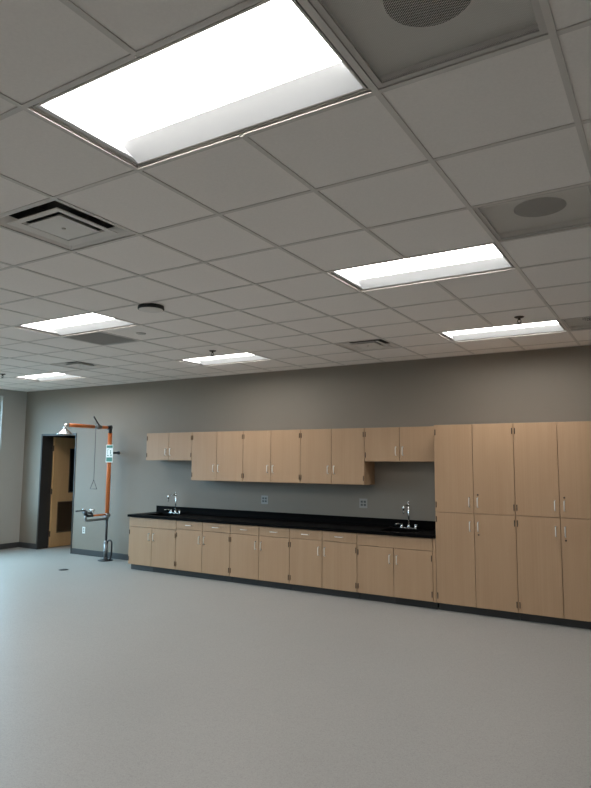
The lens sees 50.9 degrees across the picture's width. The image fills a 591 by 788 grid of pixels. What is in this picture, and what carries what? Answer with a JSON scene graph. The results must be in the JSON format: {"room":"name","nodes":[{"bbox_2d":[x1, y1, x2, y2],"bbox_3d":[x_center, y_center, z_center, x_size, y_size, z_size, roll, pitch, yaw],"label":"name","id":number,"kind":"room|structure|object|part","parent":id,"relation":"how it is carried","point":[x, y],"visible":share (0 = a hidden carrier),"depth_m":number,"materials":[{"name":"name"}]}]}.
{"room":"science classroom","nodes":[
{"label":"science classroom","id":0,"kind":"room"},
{"bbox_2d":[0,389,26,543],"bbox_3d":[-8.500,0.707,7.463,0.200,3.500,11.595,-3,-7,31],"label":"wall","id":1,"kind":"structure","parent":0,"point":[12,403],"depth_m":12.10,"materials":[{"name":"grey paint"}]},
{"bbox_2d":[0,542,18,548],"bbox_3d":[-8.372,2.400,7.307,0.008,0.102,11.387,-3,-7,31],"label":"baseboard","id":2,"kind":"structure","parent":1,"relation":"attached to","point":[14,544],"depth_m":11.97,"materials":[{"name":"grey rubber"}]},
{"bbox_2d":[48,436,74,543],"bbox_3d":[-4.681,1.715,13.265,0.200,2.800,1.990,-3,-7,31],"label":"door frame","id":3,"kind":"structure","parent":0,"point":[53,436],"depth_m":12.66,"materials":[{"name":"paint"}]},
{"bbox_2d":[0,0,590,391],"bbox_3d":[-2.619,-1.200,4.202,13.816,0.540,11.795,-3,-7,31],"label":"ceiling","id":4,"kind":"structure","parent":0,"point":[45,46],"depth_m":3.38,"materials":[{"name":"tile"}]},
{"bbox_2d":[12,373,80,380],"bbox_3d":[-4.100,-0.332,10.277,1.193,0.098,0.584,-3,-7,31],"label":"ceiling light","id":5,"kind":"object","parent":4,"relation":"attached to","point":[53,376],"visible":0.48,"depth_m":10.49,"materials":[{"name":"white plastic"}]},
{"bbox_3d":[-4.100,-0.290,10.273,1.193,0.014,0.584,-3,-7,31],"label":"frame","id":6,"kind":"part","parent":5,"relation":"part of","materials":[{"name":"white metal"}]},
{"bbox_2d":[0,200,132,249],"bbox_3d":[-1.364,-1.076,3.666,0.584,0.216,0.584,-3,-7,31],"label":"ceiling vent","id":7,"kind":"object","parent":4,"relation":"in","point":[55,222],"visible":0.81,"depth_m":3.73,"materials":[{"name":"metal"}]},
{"bbox_3d":[-1.365,-0.988,3.656,0.284,0.026,0.284,-3,-7,31],"label":"plate","id":8,"kind":"part","parent":7,"relation":"part of","materials":[{"name":"metal"}]},
{"bbox_2d":[16,313,134,335],"bbox_3d":[-2.239,-0.752,6.316,1.193,0.098,0.584,-3,-7,31],"label":"ceiling light","id":9,"kind":"object","parent":4,"relation":"attached to","point":[86,322],"visible":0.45,"depth_m":6.46,"materials":[{"name":"white plastic"}]},
{"bbox_3d":[-2.239,-0.710,6.312,1.193,0.014,0.584,-3,-7,31],"label":"frame","id":10,"kind":"part","parent":9,"relation":"part of","materials":[{"name":"white metal"}]},
{"bbox_2d":[52,361,106,368],"bbox_3d":[-3.113,-0.509,8.976,0.584,0.216,0.584,-3,-7,31],"label":"ceiling vent","id":11,"kind":"object","parent":4,"relation":"in","point":[79,365],"visible":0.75,"depth_m":9.02,"materials":[{"name":"metal"}]},
{"bbox_3d":[-3.114,-0.420,8.967,0.284,0.026,0.284,-3,-7,31],"label":"plate","id":12,"kind":"part","parent":11,"relation":"part of","materials":[{"name":"metal"}]},
{"bbox_2d":[63,330,136,344],"bbox_3d":[-2.183,-0.674,6.991,0.584,0.106,0.584,-3,-7,31],"label":"ceiling vent","id":13,"kind":"object","parent":4,"relation":"in","point":[100,338],"visible":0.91,"depth_m":6.98,"materials":[{"name":"grey metal"}]},
{"bbox_2d":[138,303,163,312],"bbox_3d":[-1.278,-0.759,5.491,0.232,0.041,0.232,-3,-7,31],"label":"ceiling detector","id":14,"kind":"object","parent":4,"relation":"attached to","point":[145,307],"visible":1,"depth_m":5.43,"materials":[{"name":"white plastic"}]},
{"bbox_2d":[31,0,370,166],"bbox_3d":[-0.378,-1.171,2.356,1.193,0.098,0.584,-3,-7,31],"label":"ceiling light","id":15,"kind":"object","parent":4,"relation":"attached to","point":[265,62],"visible":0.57,"depth_m":2.35,"materials":[{"name":"white plastic"}]},
{"bbox_2d":[179,353,267,364],"bbox_3d":[-0.973,-0.518,8.388,1.193,0.098,0.584,-3,-7,31],"label":"ceiling light","id":16,"kind":"object","parent":4,"relation":"attached to","point":[242,357],"visible":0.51,"depth_m":8.57,"materials":[{"name":"white plastic"}]},
{"bbox_3d":[-0.974,-0.476,8.383,1.193,0.014,0.584,-3,-7,31],"label":"frame","id":17,"kind":"part","parent":16,"relation":"part of","materials":[{"name":"white metal"}]},
{"bbox_2d":[0,0,590,391],"bbox_3d":[-2.621,-0.929,4.173,13.416,0.004,11.395,-3,-7,31],"label":"grid","id":18,"kind":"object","parent":4,"relation":"attached to","point":[552,34],"depth_m":3.28,"materials":[{"name":"paint"}]},
{"bbox_2d":[338,339,398,350],"bbox_3d":[0.851,-0.667,7.290,0.584,0.216,0.584,-3,-7,31],"label":"ceiling vent","id":19,"kind":"object","parent":4,"relation":"in","point":[378,343],"visible":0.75,"depth_m":7.35,"materials":[{"name":"metal"}]},
{"bbox_3d":[0.850,-0.579,7.280,0.284,0.026,0.284,-3,-7,31],"label":"plate","id":20,"kind":"part","parent":19,"relation":"part of","materials":[{"name":"metal"}]},
{"bbox_2d":[329,229,513,289],"bbox_3d":[0.887,-0.938,4.427,1.193,0.098,0.584,-3,-7,31],"label":"ceiling light","id":21,"kind":"object","parent":4,"relation":"attached to","point":[485,258],"visible":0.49,"depth_m":4.51,"materials":[{"name":"white plastic"}]},
{"bbox_2d":[309,0,547,87],"bbox_3d":[0.404,-1.285,1.891,0.584,0.246,0.584,-3,-7,31],"label":"speaker panel","id":22,"kind":"object","parent":4,"relation":"in","point":[393,41],"visible":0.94,"depth_m":2.01,"materials":[{"name":"white metal"}]},
{"bbox_2d":[439,320,565,340],"bbox_3d":[2.153,-0.704,6.498,1.193,0.098,0.584,-3,-7,31],"label":"ceiling light","id":23,"kind":"object","parent":4,"relation":"attached to","point":[551,326],"visible":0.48,"depth_m":6.63,"materials":[{"name":"white plastic"}]},
{"bbox_2d":[514,316,523,323],"bbox_3d":[2.096,-0.691,5.814,0.090,0.066,0.090,-3,-7,31],"label":"sprinkler","id":24,"kind":"object","parent":4,"relation":"attached to","point":[516,317],"visible":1,"depth_m":5.80,"materials":[{"name":"brown metal"}]},
{"bbox_2d":[473,184,590,240],"bbox_3d":[1.353,-1.110,3.444,0.584,0.246,0.584,-3,-7,31],"label":"speaker panel","id":25,"kind":"object","parent":4,"relation":"in","point":[567,208],"visible":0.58,"depth_m":3.51,"materials":[{"name":"white metal"}]},
{"bbox_2d":[562,317,590,330],"bbox_3d":[2.935,-0.818,6.033,0.584,0.246,0.584,-3,-7,31],"label":"ceiling vent","id":26,"kind":"object","parent":4,"relation":"in","point":[579,323],"visible":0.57,"depth_m":6.19,"materials":[{"name":"white metal"}]},
{"bbox_2d":[0,545,590,787],"bbox_3d":[-2.068,2.275,4.772,13.816,0.120,14.000,-3,-7,31],"label":"floor","id":27,"kind":"structure","parent":0,"point":[113,674],"depth_m":4.66,"materials":[{"name":"plastic"}]},
{"bbox_2d":[57,416,119,561],"bbox_3d":[-3.456,1.584,10.351,0.289,2.442,1.282,-3,-7,31],"label":"shower","id":28,"kind":"object","parent":27,"relation":"on","point":[109,448],"visible":1,"depth_m":10.61,"materials":[{"name":"metal"}]},
{"bbox_3d":[-3.478,0.544,10.434,0.060,0.060,0.825,-3,-7,31],"label":"shower arm","id":29,"kind":"part","parent":28,"relation":"part of"},
{"bbox_3d":[-3.392,1.018,10.491,0.167,1.169,0.008,-3,-7,31],"label":"pull rod","id":30,"kind":"part","parent":28,"relation":"part of","materials":[{"name":"metal"}]},
{"bbox_2d":[128,517,177,574],"bbox_3d":[-2.056,2.350,9.774,0.979,0.815,0.664,-3,-7,31],"label":"base cabinet","id":31,"kind":"object","parent":27,"relation":"on","point":[152,542],"visible":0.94,"depth_m":9.52,"materials":[{"name":"brown wood"}]},
{"bbox_3d":[-2.415,2.364,9.653,0.483,0.573,0.019,-3,-7,31],"label":"door","id":32,"kind":"part","parent":31,"relation":"part of","materials":[{"name":"brown wood"}]},
{"bbox_3d":[-2.385,2.702,9.658,0.471,0.078,0.004,-3,-7,31],"label":"access panel","id":33,"kind":"part","parent":31,"relation":"part of","materials":[{"name":"grey rubber"}]},
{"bbox_3d":[-2.203,1.992,9.565,0.973,0.136,0.019,-3,-7,31],"label":"false panel","id":34,"kind":"part","parent":31,"relation":"part of","materials":[{"name":"brown wood"}]},
{"bbox_3d":[-1.996,2.339,9.399,0.483,0.573,0.019,-3,-7,31],"label":"door","id":35,"kind":"part","parent":31,"relation":"part of","materials":[{"name":"brown wood"}]},
{"bbox_2d":[175,520,231,581],"bbox_3d":[-1.206,2.299,9.260,1.009,0.815,0.664,-3,-7,31],"label":"base cabinet","id":36,"kind":"object","parent":27,"relation":"on","point":[202,548],"visible":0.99,"depth_m":9.00,"materials":[{"name":"brown wood"}]},
{"bbox_3d":[-1.571,2.305,9.143,0.498,0.590,0.019,-3,-7,31],"label":"door","id":37,"kind":"part","parent":36,"relation":"part of","materials":[{"name":"brown wood"}]},
{"bbox_3d":[-1.568,1.946,9.183,0.498,0.119,0.019,-3,-7,31],"label":"drawer","id":38,"kind":"part","parent":36,"relation":"part of","materials":[{"name":"brown wood"}]},
{"bbox_3d":[-1.137,1.920,8.922,0.498,0.119,0.019,-3,-7,31],"label":"drawer","id":39,"kind":"part","parent":36,"relation":"part of","materials":[{"name":"brown wood"}]},
{"bbox_3d":[-1.139,2.280,8.883,0.498,0.590,0.019,-3,-7,31],"label":"door","id":40,"kind":"part","parent":36,"relation":"part of","materials":[{"name":"brown wood"}]},
{"bbox_2d":[230,524,291,589],"bbox_3d":[-0.351,2.248,8.743,0.989,0.815,0.664,-3,-7,31],"label":"base cabinet","id":41,"kind":"object","parent":27,"relation":"on","point":[259,555],"visible":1,"depth_m":8.48,"materials":[{"name":"brown wood"}]},
{"bbox_3d":[-0.709,1.895,8.664,0.488,0.119,0.019,-3,-7,31],"label":"drawer","id":42,"kind":"part","parent":41,"relation":"part of","materials":[{"name":"brown wood"}]},
{"bbox_3d":[-0.712,2.254,8.624,0.488,0.590,0.019,-3,-7,31],"label":"door","id":43,"kind":"part","parent":41,"relation":"part of","materials":[{"name":"brown wood"}]},
{"bbox_3d":[-0.286,1.870,8.408,0.488,0.119,0.019,-3,-7,31],"label":"drawer","id":44,"kind":"part","parent":41,"relation":"part of","materials":[{"name":"brown wood"}]},
{"bbox_3d":[-0.288,2.229,8.369,0.488,0.590,0.019,-3,-7,31],"label":"door","id":45,"kind":"part","parent":41,"relation":"part of","materials":[{"name":"brown wood"}]},
{"bbox_2d":[127,505,435,538],"bbox_3d":[-0.348,1.774,8.800,5.004,0.138,0.654,-3,-7,31],"label":"countertop","id":46,"kind":"structure","parent":41,"relation":"on","point":[365,525],"depth_m":8.65,"materials":[{"name":"black stone"}]},
{"bbox_2d":[149,513,181,515],"bbox_3d":[-2.064,1.988,9.805,0.467,0.158,0.367,-3,-7,31],"label":"sink","id":47,"kind":"object","parent":46,"relation":"in","point":[159,514],"visible":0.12,"depth_m":10.00,"materials":[{"name":"black stone"}]},
{"bbox_2d":[164,492,181,513],"bbox_3d":[-1.980,1.750,9.967,0.308,0.345,0.215,-3,-7,31],"label":"faucet","id":48,"kind":"object","parent":46,"relation":"on","point":[175,494],"visible":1,"depth_m":10.01,"materials":[{"name":"silver metal"}]},
{"bbox_2d":[379,528,423,532],"bbox_3d":[1.331,1.785,7.753,0.467,0.158,0.367,-3,-7,31],"label":"sink","id":49,"kind":"object","parent":46,"relation":"in","point":[388,529],"visible":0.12,"depth_m":7.92,"materials":[{"name":"black stone"}]},
{"bbox_2d":[395,501,417,528],"bbox_3d":[1.415,1.548,7.916,0.308,0.345,0.215,-3,-7,31],"label":"faucet","id":50,"kind":"object","parent":46,"relation":"on","point":[408,502],"visible":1,"depth_m":7.97,"materials":[{"name":"silver metal"}]},
{"bbox_2d":[289,528,359,598],"bbox_3d":[0.495,2.198,8.232,0.989,0.815,0.664,-3,-7,31],"label":"base cabinet","id":51,"kind":"object","parent":27,"relation":"on","point":[321,562],"visible":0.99,"depth_m":7.97,"materials":[{"name":"brown wood"}]},
{"bbox_3d":[0.135,2.204,8.113,0.488,0.590,0.019,-3,-7,31],"label":"door","id":52,"kind":"part","parent":51,"relation":"part of","materials":[{"name":"brown wood"}]},
{"bbox_3d":[0.137,1.844,8.152,0.488,0.119,0.019,-3,-7,31],"label":"drawer","id":53,"kind":"part","parent":51,"relation":"part of","materials":[{"name":"brown wood"}]},
{"bbox_3d":[0.560,1.819,7.896,0.488,0.119,0.019,-3,-7,31],"label":"drawer","id":54,"kind":"part","parent":51,"relation":"part of","materials":[{"name":"brown wood"}]},
{"bbox_3d":[0.558,2.179,7.857,0.488,0.590,0.019,-3,-7,31],"label":"door","id":55,"kind":"part","parent":51,"relation":"part of","materials":[{"name":"brown wood"}]},
{"bbox_2d":[357,533,438,608],"bbox_3d":[1.352,2.147,7.714,1.013,0.815,0.664,-3,-7,31],"label":"base cabinet","id":56,"kind":"object","parent":27,"relation":"on","point":[401,570],"visible":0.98,"depth_m":7.45,"materials":[{"name":"brown wood"}]},
{"bbox_3d":[0.978,2.162,7.602,0.482,0.573,0.019,-3,-7,31],"label":"door","id":57,"kind":"part","parent":56,"relation":"part of","materials":[{"name":"brown wood"}]},
{"bbox_3d":[1.189,1.790,7.515,0.970,0.136,0.019,-3,-7,31],"label":"false panel","id":58,"kind":"part","parent":56,"relation":"part of","materials":[{"name":"brown wood"}]},
{"bbox_3d":[1.395,2.137,7.350,0.482,0.573,0.019,-3,-7,31],"label":"door","id":59,"kind":"part","parent":56,"relation":"part of","materials":[{"name":"brown wood"}]},
{"bbox_3d":[1.433,2.474,7.350,0.518,0.082,0.006,-3,-7,31],"label":"access panel","id":60,"kind":"part","parent":56,"relation":"part of","materials":[{"name":"black plastic"}]},
{"bbox_2d":[434,423,520,619],"bbox_3d":[2.179,1.439,7.285,0.909,2.140,0.669,-3,-7,31],"label":"tall cabinet","id":61,"kind":"object","parent":27,"relation":"on","point":[477,564],"visible":0.98,"depth_m":7.02,"materials":[{"name":"brown wood"}]},
{"bbox_3d":[1.838,0.865,7.217,0.448,1.006,0.019,-3,-7,31],"label":"door","id":62,"kind":"part","parent":61,"relation":"part of","materials":[{"name":"brown wood"}]},
{"bbox_3d":[1.832,1.883,7.106,0.448,1.030,0.019,-3,-7,31],"label":"door","id":63,"kind":"part","parent":61,"relation":"part of","materials":[{"name":"brown wood"}]},
{"bbox_3d":[2.227,0.841,6.982,0.448,1.006,0.019,-3,-7,31],"label":"door","id":64,"kind":"part","parent":61,"relation":"part of","materials":[{"name":"brown wood"}]},
{"bbox_3d":[2.221,1.860,6.871,0.448,1.030,0.019,-3,-7,31],"label":"door","id":65,"kind":"part","parent":61,"relation":"part of","materials":[{"name":"brown wood"}]},
{"bbox_2d":[513,421,590,629],"bbox_3d":[2.957,1.393,6.815,0.909,2.140,0.669,-3,-7,31],"label":"tall cabinet","id":66,"kind":"object","parent":27,"relation":"on","point":[552,460],"visible":1,"depth_m":6.60,"materials":[{"name":"brown wood"}]},
{"bbox_3d":[2.616,0.818,6.747,0.448,1.006,0.019,-3,-7,31],"label":"door","id":67,"kind":"part","parent":66,"relation":"part of","materials":[{"name":"brown wood"}]},
{"bbox_3d":[2.610,1.837,6.636,0.448,1.030,0.019,-3,-7,31],"label":"door","id":68,"kind":"part","parent":66,"relation":"part of","materials":[{"name":"brown wood"}]},
{"bbox_3d":[3.005,0.795,6.512,0.448,1.006,0.019,-3,-7,31],"label":"door","id":69,"kind":"part","parent":66,"relation":"part of","materials":[{"name":"brown wood"}]},
{"bbox_3d":[2.998,1.814,6.401,0.448,1.030,0.019,-3,-7,31],"label":"door","id":70,"kind":"part","parent":66,"relation":"part of","materials":[{"name":"brown wood"}]},
{"bbox_2d":[19,329,590,553],"bbox_3d":[0.384,0.926,8.962,13.816,3.500,0.215,-3,-7,31],"label":"wall","id":71,"kind":"structure","parent":0,"point":[552,384],"depth_m":9.20,"materials":[{"name":"grey paint"}]},
{"bbox_2d":[36,433,76,553],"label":"door","id":72,"kind":"structure","parent":71,"relation":"in","point":[59,531],"depth_m":12.20,"materials":[{"name":"brown wood"}]},
{"bbox_3d":[-4.538,1.551,12.579,0.063,0.880,0.160,-3,-7,31],"label":"vision frame","id":73,"kind":"part","parent":72,"relation":"part of","materials":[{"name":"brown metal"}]},
{"bbox_3d":[-4.540,1.551,12.580,0.008,0.844,0.124,-3,-7,31],"label":"vision glass","id":74,"kind":"part","parent":72,"relation":"part of","materials":[{"name":"black glass"}]},
{"bbox_2d":[19,542,127,560],"bbox_3d":[0.315,2.604,8.683,13.416,0.102,0.008,-3,-7,31],"label":"baseboard","id":75,"kind":"structure","parent":71,"relation":"attached to","point":[119,556],"depth_m":11.10,"materials":[{"name":"grey rubber"}]},
{"bbox_2d":[146,432,191,459],"bbox_3d":[-1.956,0.855,10.058,0.969,0.440,0.364,-3,-7,31],"label":"upper cabinet","id":76,"kind":"object","parent":71,"relation":"attached to","point":[160,446],"visible":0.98,"depth_m":9.92,"materials":[{"name":"brown wood"}]},
{"bbox_3d":[-2.234,0.854,10.066,0.478,0.433,0.019,-3,-7,31],"label":"door","id":77,"kind":"part","parent":76,"relation":"part of","materials":[{"name":"brown wood"}]},
{"bbox_3d":[-1.820,0.829,9.815,0.478,0.433,0.019,-3,-7,31],"label":"door","id":78,"kind":"part","parent":76,"relation":"part of","materials":[{"name":"brown wood"}]},
{"bbox_2d":[191,431,242,481],"bbox_3d":[-1.121,0.957,9.536,0.984,0.745,0.364,-3,-7,31],"label":"upper cabinet","id":79,"kind":"object","parent":71,"relation":"attached to","point":[216,456],"visible":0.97,"depth_m":9.40,"materials":[{"name":"brown wood"}]},
{"bbox_3d":[-1.403,0.956,9.546,0.486,0.738,0.019,-3,-7,31],"label":"door","id":80,"kind":"part","parent":79,"relation":"part of","materials":[{"name":"brown wood"}]},
{"bbox_3d":[-0.982,0.931,9.292,0.486,0.738,0.019,-3,-7,31],"label":"door","id":81,"kind":"part","parent":79,"relation":"part of","materials":[{"name":"brown wood"}]},
{"bbox_2d":[261,495,267,503],"bbox_3d":[-0.462,1.581,9.273,0.118,0.125,0.008,-3,-7,31],"label":"wall outlet","id":82,"kind":"object","parent":71,"relation":"attached to","point":[264,499],"visible":1,"depth_m":9.27,"materials":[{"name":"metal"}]},
{"bbox_2d":[243,430,300,482],"bbox_3d":[-0.280,0.907,9.027,0.984,0.745,0.364,-3,-7,31],"label":"upper cabinet","id":83,"kind":"object","parent":71,"relation":"attached to","point":[268,455],"visible":0.97,"depth_m":8.89,"materials":[{"name":"brown wood"}]},
{"bbox_3d":[-0.561,0.906,9.038,0.486,0.738,0.019,-3,-7,31],"label":"door","id":84,"kind":"part","parent":83,"relation":"part of","materials":[{"name":"brown wood"}]},
{"bbox_3d":[-0.140,0.881,8.783,0.486,0.738,0.019,-3,-7,31],"label":"door","id":85,"kind":"part","parent":83,"relation":"part of","materials":[{"name":"brown wood"}]},
{"bbox_2d":[156,505,435,529],"bbox_3d":[-0.181,1.786,9.071,5.000,0.102,0.020,-3,-7,31],"label":"backsplash","id":86,"kind":"structure","parent":71,"relation":"attached to","point":[421,524],"depth_m":8.87,"materials":[{"name":"black stone"}]},
{"bbox_2d":[300,428,374,484],"bbox_3d":[0.560,0.857,8.520,0.979,0.745,0.364,-3,-7,31],"label":"upper cabinet","id":87,"kind":"object","parent":71,"relation":"attached to","point":[327,456],"visible":0.98,"depth_m":8.37,"materials":[{"name":"brown wood"}]},
{"bbox_3d":[0.280,0.856,8.530,0.483,0.738,0.019,-3,-7,31],"label":"door","id":88,"kind":"part","parent":87,"relation":"part of","materials":[{"name":"brown wood"}]},
{"bbox_3d":[0.699,0.831,8.276,0.483,0.738,0.019,-3,-7,31],"label":"door","id":89,"kind":"part","parent":87,"relation":"part of","materials":[{"name":"brown wood"}]},
{"bbox_2d":[359,498,366,507],"bbox_3d":[0.923,1.486,8.438,0.118,0.125,0.008,-3,-7,31],"label":"wall outlet","id":90,"kind":"object","parent":71,"relation":"attached to","point":[362,502],"visible":1,"depth_m":8.44,"materials":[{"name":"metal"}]},
{"bbox_2d":[364,426,433,461],"bbox_3d":[1.425,0.654,8.015,1.040,0.440,0.364,-3,-7,31],"label":"upper cabinet","id":91,"kind":"object","parent":71,"relation":"attached to","point":[387,444],"visible":0.75,"depth_m":7.90,"materials":[{"name":"brown wood"}]},
{"bbox_3d":[1.119,0.654,8.039,0.486,0.433,0.019,-3,-7,31],"label":"door","id":92,"kind":"part","parent":91,"relation":"part of","materials":[{"name":"brown wood"}]},
{"bbox_3d":[1.540,0.629,7.785,0.486,0.433,0.019,-3,-7,31],"label":"door","id":93,"kind":"part","parent":91,"relation":"part of","materials":[{"name":"brown wood"}]}
]}

